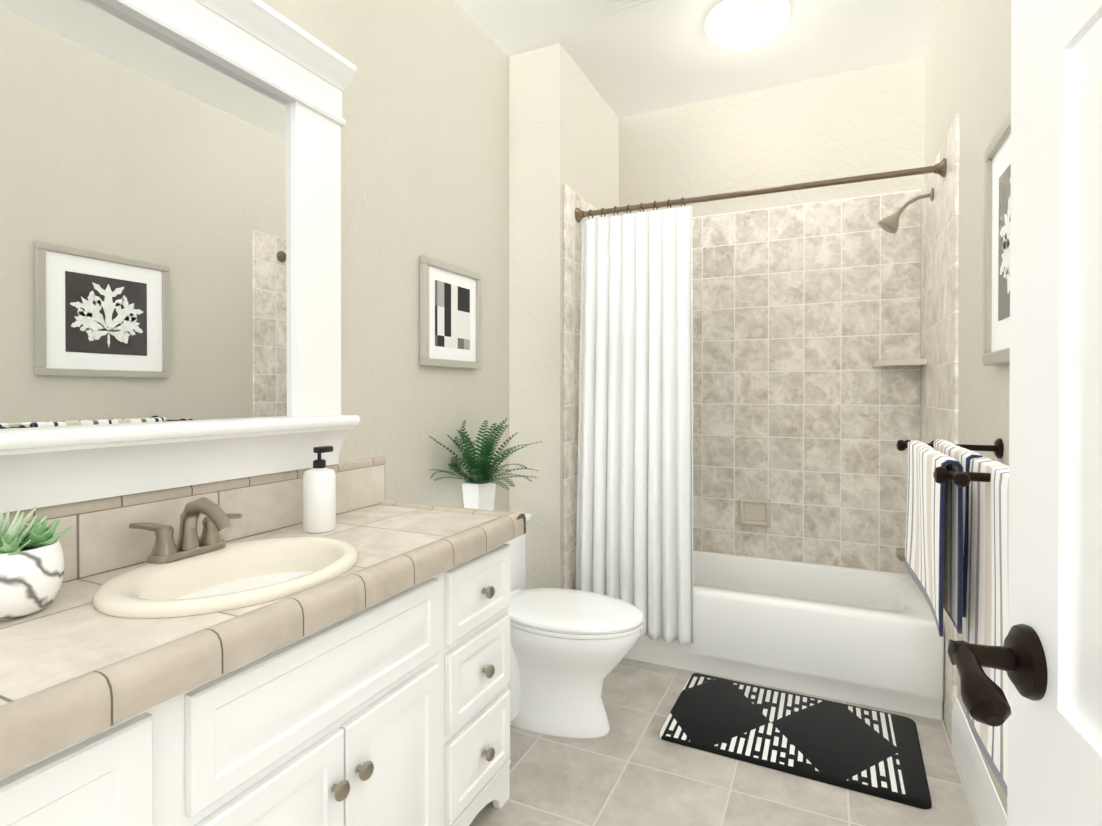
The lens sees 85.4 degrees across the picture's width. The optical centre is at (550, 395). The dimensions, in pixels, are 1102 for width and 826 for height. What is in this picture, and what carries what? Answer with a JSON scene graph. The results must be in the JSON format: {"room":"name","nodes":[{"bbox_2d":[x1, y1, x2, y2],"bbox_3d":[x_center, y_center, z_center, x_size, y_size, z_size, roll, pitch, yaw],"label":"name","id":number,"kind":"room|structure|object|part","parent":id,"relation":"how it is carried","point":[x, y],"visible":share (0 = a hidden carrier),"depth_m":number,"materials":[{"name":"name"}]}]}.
{"room":"bathroom","nodes":[
{"label":"bathroom","id":0,"kind":"room"},
{"bbox_2d":[261,0,508,510],"bbox_3d":[-0.617,-0.188,2.010,0.100,2.780,3.620,0,0,25],"label":"wall","id":1,"kind":"structure","parent":0,"point":[425,140],"depth_m":2.16,"materials":[{"name":"paint"}]},
{"bbox_2d":[0,0,359,512],"bbox_3d":[-0.926,-0.377,1.095,0.108,1.170,1.494,0,0,25],"label":"mirror","id":2,"kind":"object","parent":1,"relation":"attached to","point":[170,243],"visible":1,"depth_m":1.31,"materials":[{"name":"white mirror"}]},
{"bbox_3d":[-0.997,-0.371,1.042,0.024,0.880,1.338,0,0,25],"label":"glass","id":3,"kind":"part","parent":2,"relation":"part of","materials":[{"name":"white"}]},
{"bbox_2d":[420,255,480,368],"bbox_3d":[-0.386,-0.312,2.349,0.026,0.400,0.390,0,0,25],"label":"picture","id":4,"kind":"object","parent":1,"relation":"attached to","point":[450,315],"visible":1,"depth_m":2.32,"materials":[{"name":"wood"},{"name":"paper"},{"name":"glass"}]},
{"bbox_2d":[509,43,618,589],"bbox_3d":[0.096,-0.195,3.112,0.260,2.780,0.820,0,0,25],"label":"wall","id":5,"kind":"structure","parent":0,"point":[563,123],"depth_m":2.74,"materials":[{"name":"paint"}]},
{"bbox_2d":[563,184,606,589],"bbox_3d":[0.226,0.115,3.070,0.012,2.160,0.790,0,0,25],"label":"wall tile","id":6,"kind":"structure","parent":5,"relation":"attached to","point":[573,200],"depth_m":2.77,"materials":[{"name":"beige tile"}]},
{"bbox_2d":[456,0,940,118],"bbox_3d":[0.225,-1.625,1.608,1.958,0.100,3.620,0,0,25],"label":"ceiling","id":7,"kind":"structure","parent":0,"point":[664,56],"depth_m":2.68,"materials":[{"name":"paint"}]},
{"bbox_2d":[598,0,677,18],"bbox_3d":[0.315,-1.570,2.295,0.300,0.018,0.300,0,0,25],"label":"ceiling vent","id":8,"kind":"object","parent":7,"relation":"in","point":[612,9],"visible":0.98,"depth_m":2.39,"materials":[{"name":"white"}]},
{"bbox_2d":[704,0,790,49],"bbox_3d":[0.819,-1.538,2.501,0.344,0.085,0.344,0,0,25],"label":"ceiling light","id":9,"kind":"object","parent":7,"relation":"attached to","point":[739,24],"visible":1,"depth_m":2.43,"materials":[{"name":"white"}]},
{"bbox_2d":[469,658,978,825],"bbox_3d":[0.225,1.255,1.627,1.958,0.100,3.620,0,0,25],"label":"floor","id":10,"kind":"structure","parent":0,"point":[631,768],"depth_m":1.85,"materials":[{"name":"tile"}]},
{"bbox_2d":[0,528,525,825],"bbox_3d":[-0.685,0.808,1.108,0.538,0.800,1.707,0,0,25],"label":"bathroom vanity","id":11,"kind":"object","parent":10,"relation":"on","point":[247,651],"depth_m":1.12,"materials":[{"name":"white wood"}]},
{"bbox_2d":[0,496,525,755],"bbox_3d":[-0.682,0.385,1.118,0.533,0.063,1.732,0,0,25],"label":"countertop","id":12,"kind":"structure","parent":11,"relation":"on","point":[61,666],"depth_m":0.92,"materials":[{"name":"beige tile"}]},
{"bbox_2d":[0,506,71,620],"bbox_3d":[-0.909,0.260,0.981,0.141,0.207,0.177,0,0,25],"label":"succulent pot","id":13,"kind":"object","parent":12,"relation":"on","point":[32,566],"visible":1,"depth_m":0.97,"materials":[{"name":"ceramic"}]},
{"bbox_2d":[124,492,247,563],"bbox_3d":[-0.752,0.277,1.273,0.192,0.124,0.176,0,0,25],"label":"faucet","id":14,"kind":"object","parent":12,"relation":"on","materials":[{"name":"brown metal"}]},
{"bbox_2d":[52,524,407,631],"bbox_3d":[-0.630,0.420,1.217,0.408,0.159,0.504,0,0,25],"label":"sink","id":15,"kind":"object","parent":12,"relation":"in","point":[185,592],"depth_m":1.23,"materials":[{"name":"beige ceramic"}]},
{"bbox_2d":[303,446,335,532],"bbox_3d":[-0.621,0.248,1.601,0.082,0.222,0.082,0,0,25],"label":"soap dispenser","id":16,"kind":"object","parent":12,"relation":"on","point":[319,497],"visible":1,"depth_m":1.57,"materials":[{"name":"white"}]},
{"bbox_2d":[494,510,643,737],"bbox_3d":[-0.029,0.851,2.240,0.768,0.700,0.500,0,0,25],"label":"toilet","id":17,"kind":"object","parent":10,"relation":"on","point":[570,649],"visible":0.56,"depth_m":2.11,"materials":[{"name":"white ceramic"}]},
{"bbox_2d":[429,418,541,510],"bbox_3d":[-0.199,0.295,2.338,0.359,0.408,0.560,0,0,25],"label":"fern plant","id":18,"kind":"object","parent":17,"relation":"on","point":[478,487],"visible":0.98,"depth_m":2.31,"materials":[{"name":"green plant"}]},
{"bbox_2d":[575,550,943,719],"bbox_3d":[0.918,1.016,2.802,1.470,0.363,0.674,0,0,25],"label":"tub","id":19,"kind":"object","parent":10,"relation":"on","point":[869,637],"visible":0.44,"depth_m":2.44,"materials":[{"name":"white ceramic"}]},
{"bbox_2d":[659,673,931,808],"bbox_3d":[0.855,1.193,2.144,0.820,0.015,0.525,0,0,27],"label":"rug","id":20,"kind":"object","parent":10,"relation":"on","point":[875,753],"visible":0.92,"depth_m":2.08,"materials":[{"name":"black fabric"}]},
{"bbox_2d":[619,57,924,217],"bbox_3d":[0.970,-0.196,3.212,1.758,2.780,0.100,0,0,25],"label":"wall","id":21,"kind":"structure","parent":0,"point":[871,120],"depth_m":3.05,"materials":[{"name":"paint"}]},
{"bbox_2d":[692,190,921,573],"bbox_3d":[1.064,-0.035,3.108,1.474,1.860,0.012,0,0,25],"label":"wall tile","id":22,"kind":"structure","parent":21,"relation":"attached to","point":[806,416],"depth_m":3.00,"materials":[{"name":"beige tile"}]},
{"bbox_2d":[740,498,769,526],"bbox_3d":[1.052,0.605,3.085,0.150,0.140,0.045,0,0,25],"label":"soap dish","id":23,"kind":"object","parent":22,"relation":"attached to","point":[754,512],"visible":1,"depth_m":3.09,"materials":[{"name":"beige ceramic"}]},
{"bbox_2d":[872,359,926,366],"bbox_3d":[1.595,-0.150,2.741,0.200,0.025,0.200,0,0,25],"label":"corner shelf","id":24,"kind":"object","parent":21,"relation":"attached to","point":[903,362],"visible":0.98,"depth_m":2.70,"materials":[{"name":"beige ceramic"}]},
{"bbox_2d":[924,0,1010,814],"bbox_3d":[1.067,-0.182,1.225,0.100,2.780,3.620,0,0,25],"label":"wall","id":25,"kind":"structure","parent":0,"point":[968,66],"depth_m":1.84,"materials":[{"name":"paint"}]},
{"bbox_2d":[921,115,959,740],"bbox_3d":[1.562,0.119,2.419,0.012,2.160,0.840,0,0,25],"label":"wall tile","id":26,"kind":"structure","parent":25,"relation":"attached to","point":[939,301],"depth_m":2.24,"materials":[{"name":"beige tile"}]},
{"bbox_2d":[575,158,946,645],"bbox_3d":[0.778,0.085,2.496,1.472,1.948,0.142,0,0,25],"label":"curtain rod","id":27,"kind":"object","parent":26,"relation":"attached to","point":[634,543],"visible":0.94,"depth_m":2.65,"materials":[{"name":"white fabric"}]},
{"bbox_2d":[576,197,693,645],"bbox_3d":[0.377,0.091,2.676,0.545,1.933,0.130,0,0,25],"label":"curtain","id":28,"kind":"object","parent":27,"relation":"hanging from","point":[634,541],"depth_m":2.66,"materials":[{"name":"white fabric"}]},
{"bbox_2d":[896,548,904,561],"bbox_3d":[1.528,0.667,2.516,0.128,0.067,0.060,0,0,25],"label":"tub spout","id":29,"kind":"object","parent":26,"relation":"attached to","point":[900,553],"visible":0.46,"depth_m":2.52,"materials":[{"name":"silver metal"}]},
{"bbox_2d":[878,188,933,233],"bbox_3d":[1.495,-0.778,2.522,0.200,0.173,0.084,0,0,25],"label":"shower head","id":30,"kind":"object","parent":26,"relation":"attached to","point":[890,224],"visible":1,"depth_m":2.52},
{"bbox_2d":[896,438,1008,796],"bbox_3d":[0.856,0.364,1.172,0.234,0.504,1.024,0,0,25],"label":"towel","id":31,"kind":"object","parent":25,"relation":"attached to","point":[957,544],"visible":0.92,"depth_m":1.09,"materials":[{"name":"white fabric"}]},
{"bbox_2d":[952,698,1006,825],"bbox_3d":[0.837,1.125,0.876,0.016,0.170,2.578,0,0,25],"label":"baseboard","id":32,"kind":"structure","parent":25,"relation":"attached to","point":[988,808],"depth_m":1.69,"materials":[{"name":"white"}]},
{"bbox_2d":[983,112,1010,365],"bbox_3d":[1.046,-0.363,1.332,0.026,0.570,0.560,0,0,25],"label":"picture","id":33,"kind":"object","parent":25,"relation":"attached to","point":[996,291],"visible":0.38,"depth_m":1.50,"materials":[{"name":"silver metal"}]},
{"bbox_2d":[947,0,1101,825],"bbox_3d":[0.346,0.195,0.262,0.186,2.022,0.826,0,0,25],"label":"door","id":34,"kind":"structure","parent":25,"relation":"in","point":[1047,656],"depth_m":0.54,"materials":[{"name":"white wood"}]}
]}

